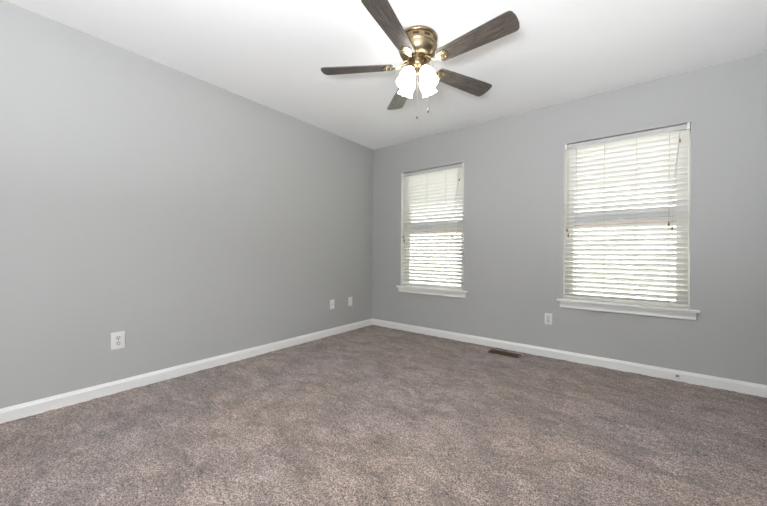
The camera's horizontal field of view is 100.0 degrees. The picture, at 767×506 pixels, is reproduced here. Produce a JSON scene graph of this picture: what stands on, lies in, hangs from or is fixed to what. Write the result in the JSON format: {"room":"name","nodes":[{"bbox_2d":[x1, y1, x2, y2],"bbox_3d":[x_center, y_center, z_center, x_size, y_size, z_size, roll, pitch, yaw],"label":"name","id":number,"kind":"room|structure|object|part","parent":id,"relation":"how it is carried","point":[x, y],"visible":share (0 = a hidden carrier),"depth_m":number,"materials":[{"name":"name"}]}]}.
{"room":"empty bedroom","nodes":[
{"label":"empty bedroom","id":0,"kind":"room"},
{"bbox_2d":[0,0,372,408],"bbox_3d":[-1.710,-0.209,2.617,0.160,2.490,5.200,0,0,38],"label":"wall","id":1,"kind":"structure","parent":0,"point":[194,219],"depth_m":2.42,"materials":[{"name":"grey paint"}]},
{"bbox_2d":[111,331,124,349],"bbox_3d":[-1.875,0.618,2.273,0.010,0.122,0.080,0,0,38],"label":"electrical outlet","id":2,"kind":"object","parent":1,"relation":"attached to","point":[117,338],"visible":1,"depth_m":2.27,"materials":[{"name":"white plastic"}]},
{"bbox_2d":[0,319,372,423],"bbox_3d":[-1.649,0.950,2.563,0.014,0.096,4.880,0,0,38],"label":"baseboard","id":3,"kind":"structure","parent":1,"relation":"attached to","point":[23,410],"depth_m":2.42,"materials":[{"name":"white paint"}]},
{"bbox_2d":[330,299,333,308],"bbox_3d":[-0.617,0.621,3.888,0.017,0.114,0.070,0,0,38],"label":"wall plate","id":4,"kind":"object","parent":1,"relation":"attached to","point":[331,301],"visible":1,"depth_m":3.88,"materials":[{"name":"white plastic"}]},
{"bbox_2d":[348,297,351,305],"bbox_3d":[-0.427,0.625,4.140,0.008,0.116,0.072,0,0,38],"label":"wall plate","id":5,"kind":"object","parent":1,"relation":"attached to","point":[349,298],"visible":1,"depth_m":4.13,"materials":[{"name":"white plastic"}]},
{"bbox_2d":[0,325,766,505],"bbox_3d":[-0.210,0.996,1.446,3.680,0.012,4.900,0,0,38],"label":"floor","id":6,"kind":"structure","parent":0,"point":[371,415],"depth_m":1.73,"materials":[{"name":"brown carpet"}]},
{"bbox_2d":[488,349,520,357],"bbox_3d":[1.204,1.001,3.209,0.294,0.008,0.116,0,0,38],"label":"floor vent","id":7,"kind":"object","parent":6,"relation":"in","point":[494,351],"visible":1,"depth_m":3.20,"materials":[{"name":"brown metal"}]},
{"bbox_2d":[4,0,766,149],"bbox_3d":[-0.192,-1.504,1.447,3.980,0.120,5.200,0,0,38],"label":"ceiling","id":8,"kind":"structure","parent":0,"point":[272,54],"depth_m":2.24,"materials":[{"name":"white paint"}]},
{"bbox_2d":[321,0,519,118],"bbox_3d":[0.249,-1.170,2.128,1.243,0.540,1.274,0,0,38],"label":"ceiling fan","id":9,"kind":"object","parent":8,"relation":"hanging from","point":[416,46],"visible":1,"depth_m":2.05,"materials":[{"name":"brown wood"}]},
{"bbox_3d":[-0.181,-1.259,2.208,0.495,0.006,0.140,0,12,6],"label":"blade","id":10,"kind":"part","parent":9,"relation":"part of","materials":[{"name":"brown wood"}]},
{"bbox_3d":[0.046,-1.257,1.793,0.140,0.006,0.495,14,6,26],"label":"blade","id":11,"kind":"part","parent":9,"relation":"part of","materials":[{"name":"brown wood"}]},
{"bbox_3d":[0.117,-1.270,2.175,0.094,0.051,0.037,0,0,6],"label":"iron arm","id":12,"kind":"part","parent":9,"relation":"part of","materials":[{"name":"gold metal"}]},
{"bbox_3d":[0.144,-1.256,2.567,0.140,0.006,0.495,-12,2,-12],"label":"blade","id":13,"kind":"part","parent":9,"relation":"part of","materials":[{"name":"brown wood"}]},
{"bbox_3d":[0.158,-1.161,2.111,0.109,0.137,0.109,33,-18,-32],"label":"lamp shade","id":14,"kind":"part","parent":9,"relation":"part of","materials":[{"name":"white glass"}]},
{"bbox_3d":[0.169,-1.161,2.227,0.109,0.137,0.109,0,27,-42],"label":"lamp shade","id":15,"kind":"part","parent":9,"relation":"part of","materials":[{"name":"white glass"}]},
{"bbox_3d":[0.298,-1.160,2.214,0.109,0.137,0.109,-32,18,-32],"label":"lamp shade","id":16,"kind":"part","parent":9,"relation":"part of","materials":[{"name":"white glass"}]},
{"bbox_3d":[0.286,-1.160,2.098,0.109,0.137,0.109,0,-27,-42],"label":"lamp shade","id":17,"kind":"part","parent":9,"relation":"part of","materials":[{"name":"white glass"}]},
{"bbox_3d":[0.311,-1.269,2.088,0.094,0.051,0.037,0,0,42],"label":"iron arm","id":18,"kind":"part","parent":9,"relation":"part of","materials":[{"name":"gold metal"}]},
{"bbox_3d":[0.587,-1.253,2.368,0.495,0.006,0.140,0,-12,-30],"label":"blade","id":19,"kind":"part","parent":9,"relation":"part of","materials":[{"name":"brown wood"}]},
{"bbox_3d":[0.534,-1.254,1.886,0.495,0.006,0.140,0,-12,42],"label":"blade","id":20,"kind":"part","parent":9,"relation":"part of","materials":[{"name":"brown wood"}]},
{"bbox_2d":[372,52,766,384],"bbox_3d":[1.344,-0.187,3.437,3.660,2.490,0.160,0,0,38],"label":"wall","id":21,"kind":"structure","parent":0,"point":[514,259],"depth_m":2.94,"materials":[{"name":"grey paint"}]},
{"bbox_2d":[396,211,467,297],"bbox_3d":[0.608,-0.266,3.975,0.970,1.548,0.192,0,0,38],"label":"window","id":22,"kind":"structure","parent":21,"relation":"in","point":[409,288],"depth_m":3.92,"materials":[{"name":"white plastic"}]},
{"bbox_2d":[402,162,463,287],"bbox_3d":[0.590,-0.318,3.957,0.856,1.442,0.068,0,0,38],"label":"window blind","id":23,"kind":"object","parent":22,"relation":"attached to","point":[437,186],"visible":0.91,"depth_m":3.94,"materials":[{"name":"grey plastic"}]},
{"bbox_3d":[0.597,-1.010,3.961,0.820,0.038,0.056,0,0,38],"label":"head rail","id":24,"kind":"part","parent":23,"relation":"part of","materials":[{"name":"grey plastic"}]},
{"bbox_3d":[0.588,0.395,3.962,0.848,0.016,0.050,0,0,38],"label":"rail","id":25,"kind":"part","parent":23,"relation":"part of","materials":[{"name":"white plastic"}]},
{"bbox_3d":[0.748,-0.300,3.842,0.002,1.384,0.041,0,0,38],"label":"ladder cord","id":26,"kind":"part","parent":23,"relation":"part of","materials":[{"name":"white fabric"}]},
{"bbox_3d":[0.644,-0.296,4.028,0.868,1.488,0.065,0,0,38],"label":"frame","id":27,"kind":"part","parent":22,"relation":"part of","materials":[{"name":"white plastic"}]},
{"bbox_3d":[0.634,0.057,4.018,0.792,0.727,0.026,0,0,38],"label":"sash","id":28,"kind":"part","parent":22,"relation":"part of","materials":[{"name":"white plastic"}]},
{"bbox_2d":[545,313,551,324],"bbox_3d":[1.602,0.641,3.124,0.066,0.112,0.010,0,0,38],"label":"electrical outlet","id":29,"kind":"object","parent":21,"relation":"attached to","point":[548,316],"visible":1,"depth_m":3.12,"materials":[{"name":"white plastic"}]},
{"bbox_2d":[372,319,766,397],"bbox_3d":[1.282,0.972,3.367,3.632,0.096,0.014,0,0,38],"label":"baseboard","id":30,"kind":"structure","parent":21,"relation":"attached to","point":[760,390],"depth_m":2.86,"materials":[{"name":"white paint"}]},
{"bbox_2d":[557,130,699,319],"bbox_3d":[2.091,-0.256,2.825,0.979,1.548,0.192,0,0,38],"label":"window","id":31,"kind":"structure","parent":21,"relation":"in","point":[678,312],"depth_m":2.71,"materials":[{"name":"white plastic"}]},
{"bbox_3d":[2.116,0.067,2.867,0.801,0.727,0.026,0,0,38],"label":"sash","id":32,"kind":"part","parent":31,"relation":"part of","materials":[{"name":"white plastic"}]},
{"bbox_3d":[2.140,-0.639,2.891,0.801,0.705,0.025,0,0,38],"label":"sash","id":33,"kind":"part","parent":31,"relation":"part of","materials":[{"name":"white plastic"}]},
{"bbox_2d":[564,122,689,306],"bbox_3d":[2.072,-0.303,2.807,0.865,1.453,0.068,0,0,38],"label":"window blind","id":34,"kind":"object","parent":31,"relation":"attached to","point":[613,164],"visible":1,"depth_m":2.77,"materials":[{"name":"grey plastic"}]},
{"bbox_3d":[1.736,-0.605,3.035,0.002,0.752,0.004,0,0,38],"label":"pull cord","id":35,"kind":"part","parent":34,"relation":"part of","materials":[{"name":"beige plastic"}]},
{"bbox_3d":[1.743,-0.580,3.029,0.002,0.802,0.004,0,0,38],"label":"pull cord","id":36,"kind":"part","parent":34,"relation":"part of","materials":[{"name":"white fabric"}]},
{"bbox_3d":[1.808,-0.281,3.019,0.002,1.407,0.041,0,0,38],"label":"ladder cord","id":37,"kind":"part","parent":34,"relation":"part of","materials":[{"name":"white fabric"}]},
{"bbox_3d":[1.980,-0.280,2.886,0.002,1.407,0.041,0,0,38],"label":"ladder cord","id":38,"kind":"part","parent":34,"relation":"part of","materials":[{"name":"white fabric"}]},
{"bbox_3d":[2.070,0.415,2.811,0.857,0.016,0.050,0,0,38],"label":"rail","id":39,"kind":"part","parent":34,"relation":"part of","materials":[{"name":"white plastic"}]},
{"bbox_3d":[2.079,-1.000,2.810,0.829,0.038,0.056,0,0,38],"label":"head rail","id":40,"kind":"part","parent":34,"relation":"part of","materials":[{"name":"grey plastic"}]},
{"bbox_3d":[2.156,-0.279,2.749,0.002,1.407,0.041,0,0,38],"label":"ladder cord","id":41,"kind":"part","parent":34,"relation":"part of","materials":[{"name":"white fabric"}]},
{"bbox_3d":[2.322,-0.278,2.620,0.002,1.407,0.041,0,0,38],"label":"ladder cord","id":42,"kind":"part","parent":34,"relation":"part of","materials":[{"name":"white fabric"}]},
{"bbox_3d":[2.328,-0.610,2.575,0.065,0.734,0.004,0,0,38],"label":"pull cord","id":43,"kind":"part","parent":34,"relation":"part of","materials":[{"name":"white fabric"}]},
{"bbox_3d":[2.336,-0.595,2.569,0.045,0.764,0.004,0,0,38],"label":"pull cord","id":44,"kind":"part","parent":34,"relation":"part of","materials":[{"name":"white fabric"}]},
{"label":"outside","id":45,"kind":"structure","parent":0,"visible":0},
{"bbox_2d":[410,265,675,300],"bbox_3d":[12.285,1.547,20.530,40.000,0.060,40.000,0,0,38],"label":"ground","id":46,"kind":"structure","parent":45,"point":[414,265],"depth_m":16.74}
]}

